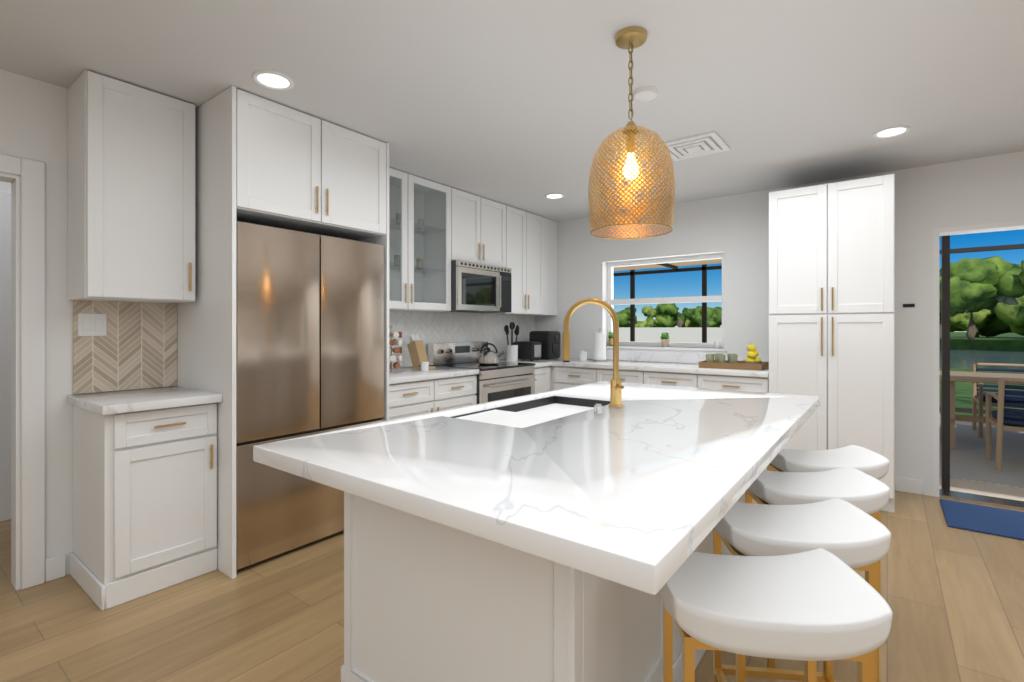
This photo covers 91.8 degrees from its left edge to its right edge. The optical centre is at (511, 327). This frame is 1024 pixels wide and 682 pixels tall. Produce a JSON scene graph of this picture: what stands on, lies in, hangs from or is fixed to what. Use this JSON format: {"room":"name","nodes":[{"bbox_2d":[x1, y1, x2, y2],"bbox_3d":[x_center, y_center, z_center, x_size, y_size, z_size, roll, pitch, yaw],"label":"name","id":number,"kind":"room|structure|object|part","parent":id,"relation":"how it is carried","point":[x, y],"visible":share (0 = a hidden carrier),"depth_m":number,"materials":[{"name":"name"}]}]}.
{"room":"kitchen","nodes":[
{"label":"kitchen","id":0,"kind":"room"},
{"bbox_2d":[0,181,10,191],"bbox_3d":[-3.432,0.020,3.072,0.120,2.440,9.160,0,0,37],"label":"wall","id":1,"kind":"structure","parent":0,"point":[5,186],"depth_m":3.19,"materials":[{"name":"white paint"}]},
{"bbox_2d":[0,191,10,521],"bbox_3d":[-3.005,0.182,3.551,0.133,2.115,0.970,0,0,37],"label":"door frame","id":2,"kind":"structure","parent":1,"relation":"attached to","point":[5,356],"depth_m":3.18,"materials":[{"name":"white paint"}]},
{"bbox_2d":[0,69,525,588],"bbox_3d":[-2.435,0.020,2.318,0.120,2.440,9.160,0,0,37],"label":"wall","id":3,"kind":"structure","parent":0,"point":[32,119],"depth_m":2.45,"materials":[{"name":"white paint"}]},
{"bbox_2d":[0,154,44,589],"bbox_3d":[-2.681,0.217,1.977,0.138,2.045,1.190,0,0,37],"label":"trim","id":4,"kind":"structure","parent":3,"relation":"attached to","point":[31,172],"depth_m":2.37,"materials":[{"name":"white paint"}]},
{"bbox_2d":[68,70,198,305],"bbox_3d":[-1.958,-0.668,2.572,0.326,1.057,0.460,0,0,37],"label":"upper cabinet","id":5,"kind":"object","parent":3,"relation":"attached to","point":[165,194],"depth_m":2.45,"materials":[{"name":"white wood"}]},
{"bbox_2d":[199,86,390,241],"bbox_3d":[-1.368,-0.898,3.047,0.696,0.596,0.930,0,0,37],"label":"upper cabinet","id":6,"kind":"object","parent":3,"relation":"attached to","point":[262,161],"depth_m":2.69,"materials":[{"name":"white wood"}]},
{"bbox_2d":[423,186,506,265],"bbox_3d":[-0.414,-0.886,4.614,0.326,0.622,0.760,0,0,37],"label":"upper cabinet","id":7,"kind":"object","parent":3,"relation":"attached to","point":[453,219],"depth_m":4.36,"materials":[{"name":"white wood"}]},
{"bbox_2d":[423,250,506,313],"bbox_3d":[-0.427,-0.394,4.511,0.430,0.487,0.573,0,0,37],"label":"microwave","id":8,"kind":"object","parent":3,"relation":"attached to","point":[472,282],"depth_m":4.33,"materials":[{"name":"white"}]},
{"bbox_2d":[45,476,922,581],"bbox_3d":[0.011,1.185,0.355,8.650,0.110,8.980,0,0,37],"label":"baseboard","id":9,"kind":"structure","parent":3,"relation":"attached to","point":[55,567],"depth_m":2.47,"materials":[{"name":"white paint"}]},
{"bbox_2d":[507,258,514,313],"bbox_3d":[-0.214,-0.394,4.821,0.396,0.487,0.179,0,0,37],"label":"upper cabinet","id":10,"kind":"object","parent":3,"relation":"attached to","point":[510,261],"depth_m":4.89,"materials":[{"name":"white wood"}]},
{"bbox_2d":[495,206,546,317],"bbox_3d":[-0.003,-0.668,5.157,0.326,1.057,0.724,0,0,37],"label":"upper cabinet","id":11,"kind":"object","parent":3,"relation":"attached to","point":[526,231],"depth_m":5.13,"materials":[{"name":"white wood"}]},
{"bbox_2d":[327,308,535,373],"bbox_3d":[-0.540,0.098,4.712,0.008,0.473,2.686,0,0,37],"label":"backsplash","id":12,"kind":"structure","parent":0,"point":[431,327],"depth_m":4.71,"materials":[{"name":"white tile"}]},
{"bbox_2d":[0,491,1023,681],"bbox_3d":[-0.632,1.290,0.955,10.400,0.100,9.160,0,0,37],"label":"floor","id":13,"kind":"structure","parent":0,"point":[953,598],"depth_m":2.09,"materials":[{"name":"brown wood"}]},
{"bbox_2d":[70,402,222,610],"bbox_3d":[-1.859,0.807,2.521,0.546,0.865,0.458,0,0,37],"label":"base cabinet","id":14,"kind":"object","parent":13,"relation":"on","point":[148,484],"depth_m":2.34,"materials":[{"name":"white wood"}]},
{"bbox_2d":[67,386,222,417],"bbox_3d":[-1.847,0.354,2.496,0.596,0.040,0.483,0,0,37],"label":"countertop","id":15,"kind":"structure","parent":14,"relation":"on","point":[101,402],"depth_m":2.38,"materials":[{"name":"white stone"}]},
{"bbox_2d":[236,221,383,569],"bbox_3d":[-1.361,0.347,3.042,0.660,1.784,0.914,0,0,37],"label":"fridge","id":16,"kind":"object","parent":13,"relation":"on","point":[309,333],"visible":0.62,"depth_m":2.73,"materials":[{"name":"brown metal"}]},
{"bbox_2d":[382,374,476,420],"bbox_3d":[-0.818,0.807,3.840,0.616,0.865,0.958,0,0,37],"label":"base cabinet","id":17,"kind":"object","parent":13,"relation":"on","point":[404,399],"depth_m":3.61,"materials":[{"name":"white wood"}]},
{"bbox_2d":[384,366,478,385],"bbox_3d":[-0.808,0.354,3.832,0.642,0.040,0.958,0,0,37],"label":"countertop","id":18,"kind":"structure","parent":17,"relation":"on","point":[408,374],"depth_m":3.67,"materials":[{"name":"white stone"}]},
{"bbox_2d":[389,326,402,372],"bbox_3d":[-0.911,0.158,3.736,0.170,0.352,0.170,0,0,37],"label":"spice rack","id":19,"kind":"object","parent":18,"relation":"on","point":[393,358],"visible":0.73,"depth_m":3.69,"materials":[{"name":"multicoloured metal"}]},
{"bbox_2d":[407,334,434,368],"bbox_3d":[-0.754,0.195,4.081,0.246,0.279,0.100,0,0,37],"label":"knife block","id":20,"kind":"object","parent":18,"relation":"on","point":[417,350],"visible":0.98,"depth_m":4.07,"materials":[{"name":"brown wood"}]},
{"bbox_2d":[421,362,428,370],"bbox_3d":[-0.677,0.299,3.847,0.064,0.070,0.064,0,0,37],"label":"cup","id":21,"kind":"object","parent":18,"relation":"on","point":[424,366],"visible":1,"depth_m":3.82,"materials":[{"name":"white ceramic"}]},
{"bbox_2d":[428,341,536,403],"bbox_3d":[-0.248,0.688,4.488,0.691,1.105,0.756,0,0,37],"label":"range","id":22,"kind":"object","parent":13,"relation":"on","point":[502,380],"visible":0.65,"depth_m":4.38,"materials":[{"name":"grey metal"}]},
{"bbox_2d":[478,343,503,364],"bbox_3d":[-0.195,0.233,4.486,0.227,0.193,0.190,0,0,37],"label":"kettle","id":23,"kind":"object","parent":22,"relation":"on","point":[488,356],"visible":1,"depth_m":4.44,"materials":[{"name":"silver metal"}]},
{"bbox_2d":[532,366,546,392],"bbox_3d":[0.035,0.807,4.968,0.616,0.865,0.343,0,0,37],"label":"base cabinet","id":24,"kind":"object","parent":13,"relation":"on","point":[540,372],"depth_m":4.79,"materials":[{"name":"white wood"}]},
{"bbox_2d":[499,358,550,369],"bbox_3d":[0.039,0.354,4.951,0.642,0.040,0.320,0,0,37],"label":"countertop","id":25,"kind":"structure","parent":24,"relation":"on","point":[500,359],"depth_m":4.82,"materials":[{"name":"white stone"}]},
{"bbox_2d":[504,322,518,360],"bbox_3d":[0.007,0.137,4.984,0.158,0.394,0.164,0,0,37],"label":"utensil crock","id":26,"kind":"object","parent":25,"relation":"on","point":[511,352],"visible":1,"depth_m":4.95,"materials":[{"name":"white ceramic"}]},
{"bbox_2d":[341,494,752,681],"bbox_3d":[0.342,0.811,2.111,0.894,0.859,1.872,0,0,37],"label":"kitchen island","id":27,"kind":"object","parent":13,"relation":"on","point":[424,602],"depth_m":1.34,"materials":[{"name":"white wood"}]},
{"bbox_2d":[253,382,819,601],"bbox_3d":[0.384,0.358,1.916,1.180,0.045,2.160,0,0,37],"label":"island countertop","id":28,"kind":"structure","parent":27,"relation":"on","point":[618,484],"depth_m":1.23,"materials":[{"name":"white stone"}]},
{"bbox_2d":[562,298,623,414],"bbox_3d":[0.341,0.103,2.071,0.276,0.462,0.249,0,0,37],"label":"faucet","id":29,"kind":"object","parent":28,"relation":"on","point":[615,407],"depth_m":2.10,"materials":[{"name":"gold metal"}]},
{"bbox_2d":[559,366,650,388],"bbox_3d":[0.995,0.807,4.848,0.976,0.865,0.620,0,0,37],"label":"base cabinet","id":30,"kind":"object","parent":13,"relation":"on","point":[569,376],"depth_m":4.64,"materials":[{"name":"white wood"}]},
{"bbox_2d":[523,358,766,377],"bbox_3d":[1.097,0.354,4.756,2.565,0.040,0.645,0,0,37],"label":"countertop","id":31,"kind":"structure","parent":30,"relation":"on","point":[663,367],"depth_m":4.41,"materials":[{"name":"white stone"}]},
{"bbox_2d":[513,341,540,360],"bbox_3d":[0.158,0.238,5.146,0.263,0.192,0.170,0,0,37],"label":"toaster","id":32,"kind":"object","parent":31,"relation":"on","point":[529,350],"visible":0.88,"depth_m":5.06,"materials":[{"name":"black plastic"}]},
{"bbox_2d":[529,331,559,358],"bbox_3d":[0.364,0.184,5.392,0.295,0.300,0.240,0,0,37],"label":"coffee machine","id":33,"kind":"object","parent":31,"relation":"on","point":[550,344],"visible":0.79,"depth_m":5.28,"materials":[{"name":"black plastic"}]},
{"bbox_2d":[579,350,586,360],"bbox_3d":[0.724,0.283,5.069,0.086,0.102,0.086,0,0,37],"label":"canister","id":34,"kind":"object","parent":31,"relation":"on","point":[582,355],"visible":1,"depth_m":5.03,"materials":[{"name":"white ceramic"}]},
{"bbox_2d":[592,329,606,361],"bbox_3d":[0.880,0.171,4.976,0.150,0.327,0.150,0,0,37],"label":"paper towel","id":35,"kind":"object","parent":31,"relation":"on","point":[599,346],"visible":1,"depth_m":4.92,"materials":[{"name":"white paper"}]},
{"bbox_2d":[699,360,768,370],"bbox_3d":[1.853,0.309,4.141,0.480,0.050,0.320,0,0,37],"label":"serving tray","id":36,"kind":"object","parent":31,"relation":"on","point":[739,365],"visible":0.79,"depth_m":4.02,"materials":[{"name":"wood"}]},
{"bbox_2d":[706,354,713,361],"bbox_3d":[1.669,0.271,4.179,0.072,0.100,0.070,0,0,37],"label":"glass","id":37,"kind":"object","parent":36,"relation":"on","point":[709,357],"depth_m":4.15,"materials":[{"name":"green glass"}]},
{"bbox_2d":[714,353,725,362],"bbox_3d":[1.735,0.271,4.117,0.072,0.100,0.070,0,0,37],"label":"glass","id":38,"kind":"object","parent":36,"relation":"on","point":[719,357],"depth_m":4.10,"materials":[{"name":"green glass"}]},
{"bbox_2d":[727,354,737,362],"bbox_3d":[1.818,0.271,4.079,0.072,0.100,0.070,0,0,37],"label":"glass","id":39,"kind":"object","parent":36,"relation":"on","point":[731,358],"depth_m":4.06,"materials":[{"name":"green glass"}]},
{"bbox_2d":[743,344,761,363],"bbox_3d":[1.964,0.229,4.056,0.150,0.185,0.148,0,0,37],"label":"lemons","id":40,"kind":"object","parent":36,"relation":"on","point":[752,355],"visible":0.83,"depth_m":4.03,"materials":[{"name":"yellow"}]},
{"bbox_2d":[651,370,706,387],"bbox_3d":[1.520,0.807,4.451,0.579,0.865,0.620,0,0,37],"label":"base cabinet","id":41,"kind":"object","parent":13,"relation":"on","point":[682,380],"depth_m":4.16,"materials":[{"name":"white wood"}]},
{"bbox_2d":[707,374,766,469],"bbox_3d":[1.891,0.807,4.170,0.591,0.865,0.620,0,0,37],"label":"base cabinet","id":42,"kind":"object","parent":13,"relation":"on","point":[714,381],"depth_m":3.89,"materials":[{"name":"white wood"}]},
{"bbox_2d":[659,548,892,681],"bbox_3d":[0.550,0.891,1.126,0.429,0.697,0.298,0,0,7],"label":"stool","id":43,"kind":"object","parent":13,"relation":"on","point":[810,608],"visible":0.96,"depth_m":1.02,"materials":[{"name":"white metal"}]},
{"bbox_2d":[713,498,890,681],"bbox_3d":[0.828,0.891,1.493,0.429,0.697,0.298,0,0,7],"label":"stool","id":44,"kind":"object","parent":13,"relation":"on","point":[851,536],"visible":0.77,"depth_m":1.41,"materials":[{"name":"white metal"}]},
{"bbox_3d":[0.828,0.604,1.493,0.499,0.126,0.453,0,0,37],"label":"seat","id":45,"kind":"part","parent":44,"relation":"part of","materials":[{"name":"white leather"}]},
{"bbox_2d":[745,466,889,681],"bbox_3d":[1.105,0.891,1.860,0.429,0.697,0.298,0,0,7],"label":"stool","id":46,"kind":"object","parent":13,"relation":"on","point":[866,493],"visible":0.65,"depth_m":1.76,"materials":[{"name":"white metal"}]},
{"bbox_3d":[1.105,0.604,1.860,0.499,0.126,0.453,0,0,37],"label":"seat","id":47,"kind":"part","parent":46,"relation":"part of","materials":[{"name":"white leather"}]},
{"bbox_2d":[767,445,889,594],"bbox_3d":[1.377,0.891,2.219,0.429,0.697,0.298,0,0,7],"label":"stool","id":48,"kind":"object","parent":13,"relation":"on","point":[870,462],"visible":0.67,"depth_m":2.12,"materials":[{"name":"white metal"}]},
{"bbox_3d":[1.377,0.604,2.219,0.499,0.126,0.453,0,0,37],"label":"seat","id":49,"kind":"part","parent":48,"relation":"part of","materials":[{"name":"white leather"}]},
{"bbox_2d":[767,173,894,512],"bbox_3d":[2.416,0.110,3.750,0.750,2.259,0.657,0,0,37],"label":"tall cabinet","id":50,"kind":"object","parent":13,"relation":"on","point":[832,245],"depth_m":3.45,"materials":[{"name":"white wood"}]},
{"bbox_2d":[939,499,1023,539],"bbox_3d":[3.244,1.234,3.063,0.880,0.012,0.600,0,0,37],"label":"rug","id":51,"kind":"object","parent":13,"relation":"on","point":[1007,523],"visible":1,"depth_m":3.18,"materials":[{"name":"blue fabric"}]},
{"bbox_2d":[0,0,1023,221],"bbox_3d":[-0.632,-1.250,0.955,10.400,0.100,9.160,0,0,37],"label":"ceiling","id":52,"kind":"structure","parent":0,"point":[523,105],"depth_m":2.34,"materials":[{"name":"white paint"}]},
{"bbox_2d":[252,70,293,89],"bbox_3d":[-1.154,-1.197,2.403,0.184,0.014,0.184,0,0,37],"label":"recessed light","id":53,"kind":"object","parent":52,"relation":"in","point":[273,80],"visible":1,"depth_m":2.40,"materials":[{"name":"white paint"}]},
{"bbox_2d":[545,193,564,198],"bbox_3d":[0.388,-1.197,4.508,0.184,0.014,0.184,0,0,37],"label":"recessed light","id":54,"kind":"object","parent":52,"relation":"in","point":[554,196],"visible":0.96,"depth_m":4.50,"materials":[{"name":"white paint"}]},
{"bbox_2d":[588,26,674,238],"bbox_3d":[0.488,-0.796,2.038,0.348,0.808,0.348,0,0,37],"label":"pendant light","id":55,"kind":"object","parent":52,"relation":"hanging from","point":[630,37],"visible":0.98,"depth_m":1.97,"materials":[{"name":"gold metal"}]},
{"bbox_3d":[0.488,-0.605,2.038,0.348,0.420,0.348,0,0,37],"label":"lamp shade","id":56,"kind":"part","parent":55,"relation":"part of","materials":[{"name":"brown metal"}]},
{"bbox_2d":[633,86,657,101],"bbox_3d":[0.678,-1.184,2.521,0.124,0.032,0.124,0,0,37],"label":"smoke detector","id":57,"kind":"object","parent":52,"relation":"attached to","point":[645,93],"visible":1,"depth_m":2.49,"materials":[{"name":"white plastic"}]},
{"bbox_2d":[657,131,729,160],"bbox_3d":[1.201,-1.188,3.279,0.370,0.024,0.370,0,0,37],"label":"ceiling vent","id":58,"kind":"object","parent":52,"relation":"in","point":[708,143],"visible":0.88,"depth_m":3.24,"materials":[{"name":"grey metal"}]},
{"bbox_2d":[873,126,910,138],"bbox_3d":[2.320,-1.197,3.035,0.184,0.014,0.184,0,0,37],"label":"recessed light","id":59,"kind":"object","parent":52,"relation":"in","point":[893,131],"visible":0.98,"depth_m":3.03,"materials":[{"name":"white paint"}]},
{"bbox_2d":[535,151,1023,495],"bbox_3d":[2.076,0.020,4.536,10.400,2.440,0.180,0,0,37],"label":"wall","id":60,"kind":"structure","parent":0,"point":[734,229],"depth_m":3.96,"materials":[{"name":"white paint"}]},
{"bbox_2d":[547,219,556,315],"bbox_3d":[0.289,-0.668,5.544,0.326,1.057,0.361,0,0,37],"label":"upper cabinet","id":61,"kind":"object","parent":60,"relation":"attached to","point":[551,225],"depth_m":5.50,"materials":[{"name":"white wood"}]},
{"bbox_2d":[606,253,726,353],"bbox_3d":[1.490,-0.212,4.954,1.280,0.975,0.200,0,0,37],"label":"window","id":62,"kind":"structure","parent":60,"relation":"in","point":[672,347],"depth_m":4.93,"materials":[{"name":"white paint"}]},
{"bbox_2d":[608,332,612,345],"bbox_3d":[1.062,0.114,5.258,0.085,0.151,0.094,0,0,37],"label":"plant","id":63,"kind":"object","parent":62,"relation":"on","point":[610,337],"visible":0.75,"depth_m":5.23,"materials":[{"name":"green plant"}]},
{"bbox_2d":[660,333,669,346],"bbox_3d":[1.514,0.117,4.912,0.095,0.144,0.100,0,0,37],"label":"plant","id":64,"kind":"object","parent":62,"relation":"on","point":[665,339],"visible":1,"depth_m":4.88,"materials":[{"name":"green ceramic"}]},
{"bbox_2d":[714,342,719,347],"bbox_3d":[1.909,0.159,4.612,0.054,0.060,0.054,0,0,37],"label":"cup","id":65,"kind":"object","parent":62,"relation":"on","point":[716,344],"visible":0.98,"depth_m":4.59,"materials":[{"name":"white ceramic"}]},
{"bbox_2d":[613,259,721,270],"bbox_3d":[1.244,-1.185,8.036,6.850,0.150,4.400,0,0,37],"label":"roof","id":66,"kind":"structure","parent":60,"relation":"attached to","point":[674,265],"depth_m":9.09,"materials":[{"name":"beige"}]},
{"bbox_2d":[584,350,766,361],"bbox_3d":[1.541,0.285,4.811,1.923,0.099,0.020,0,0,37],"label":"backsplash","id":67,"kind":"structure","parent":60,"relation":"attached to","point":[628,356],"depth_m":4.87,"materials":[{"name":"white stone"}]},
{"bbox_2d":[744,337,752,349],"bbox_3d":[2.099,0.140,4.400,0.070,0.114,0.009,0,0,37],"label":"electrical outlet plate","id":68,"kind":"object","parent":60,"relation":"attached to","point":[748,341],"depth_m":4.40,"materials":[{"name":"white plastic"}]},
{"bbox_2d":[903,304,914,311],"bbox_3d":[2.984,-0.150,3.730,0.070,0.060,0.007,0,0,37],"label":"label sign","id":69,"kind":"object","parent":60,"relation":"attached to","point":[908,309],"visible":1,"depth_m":3.73,"materials":[{"name":"black plastic"}]},
{"bbox_2d":[933,220,1023,509],"bbox_3d":[3.520,0.255,3.444,0.920,1.970,0.180,0,0,37],"label":"door frame","id":70,"kind":"structure","parent":60,"relation":"attached to","point":[970,497],"depth_m":3.63,"materials":[{"name":"white paint"}]},
{"label":"outside","id":71,"kind":"structure","parent":0,"visible":0},
{"bbox_2d":[939,332,1023,416],"bbox_3d":[69.435,1.490,47.514,180.000,1.100,140.440,0,0,37],"label":"ground","id":72,"kind":"structure","parent":71,"point":[1005,348],"depth_m":29.21,"materials":[{"name":"green plant"}]},
{"bbox_2d":[616,297,721,326],"bbox_3d":[20.859,-1.247,62.332,37.964,5.901,11.280,0,0,41],"label":"hedge","id":73,"kind":"object","parent":72,"relation":"on","point":[667,315],"visible":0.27,"depth_m":63.29,"materials":[{"name":"green plant"}]},
{"bbox_2d":[619,327,721,342],"bbox_3d":[-5.677,0.640,20.643,32.600,1.300,0.080,0,0,37],"label":"fence","id":74,"kind":"object","parent":72,"relation":"on","point":[676,334],"depth_m":13.06,"materials":[{"name":"white"}]},
{"bbox_2d":[939,256,1023,344],"bbox_3d":[33.336,-1.900,35.817,6.892,6.432,6.888,0,0,37],"label":"tree","id":75,"kind":"object","parent":72,"relation":"on","point":[978,284],"visible":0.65,"depth_m":33.98,"materials":[{"name":"green plant"}]},
{"bbox_2d":[939,264,1023,337],"bbox_3d":[49.878,-2.253,40.085,39.478,7.728,12.462,0,0,37],"label":"hedge","id":76,"kind":"object","parent":72,"relation":"on","point":[1001,318],"visible":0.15,"depth_m":46.40,"materials":[{"name":"green plant"}]},
{"bbox_2d":[1018,260,1023,284],"bbox_3d":[36.501,-2.472,31.568,6.214,7.175,6.294,0,0,37],"label":"tree","id":77,"kind":"object","parent":72,"relation":"on","point":[1021,276],"visible":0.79,"depth_m":32.75,"materials":[{"name":"green plant"}]},
{"bbox_2d":[939,414,1023,500],"bbox_3d":[4.156,1.278,5.959,18.000,0.045,4.600,0,0,37],"label":"patio slab","id":78,"kind":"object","parent":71,"point":[991,490],"depth_m":3.87,"materials":[{"name":"beige concrete"}]},
{"bbox_2d":[613,235,1023,489],"bbox_3d":[3.336,-0.142,6.533,12.000,2.795,4.445,0,0,37],"label":"beam","id":79,"kind":"structure","parent":78,"relation":"on","point":[945,251],"depth_m":3.79,"materials":[{"name":"brown metal"}]},
{"bbox_2d":[939,423,1023,487],"bbox_3d":[5.177,1.251,4.905,3.500,0.007,3.050,0,0,37],"label":"rug","id":80,"kind":"object","parent":78,"relation":"on","point":[969,461],"depth_m":4.73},
{"bbox_2d":[939,371,1023,449],"bbox_3d":[5.142,0.870,5.025,1.500,0.750,0.900,0,0,37],"label":"table","id":81,"kind":"object","parent":80,"relation":"on","point":[976,377],"visible":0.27,"depth_m":5.08,"materials":[{"name":"beige wood"}]},
{"bbox_2d":[972,363,1023,437],"bbox_3d":[5.725,0.837,5.713,0.580,0.820,0.620,0,0,37],"label":"chair","id":82,"kind":"object","parent":80,"relation":"on","point":[979,397],"visible":0.5,"depth_m":5.90,"materials":[{"name":"beige wood"}]},
{"bbox_2d":[986,377,1023,471],"bbox_3d":[4.575,0.837,4.326,0.580,0.820,0.620,0,0,37],"label":"chair","id":83,"kind":"object","parent":80,"relation":"on","point":[1006,419],"visible":1,"depth_m":4.26,"materials":[{"name":"beige wood"}]}
]}

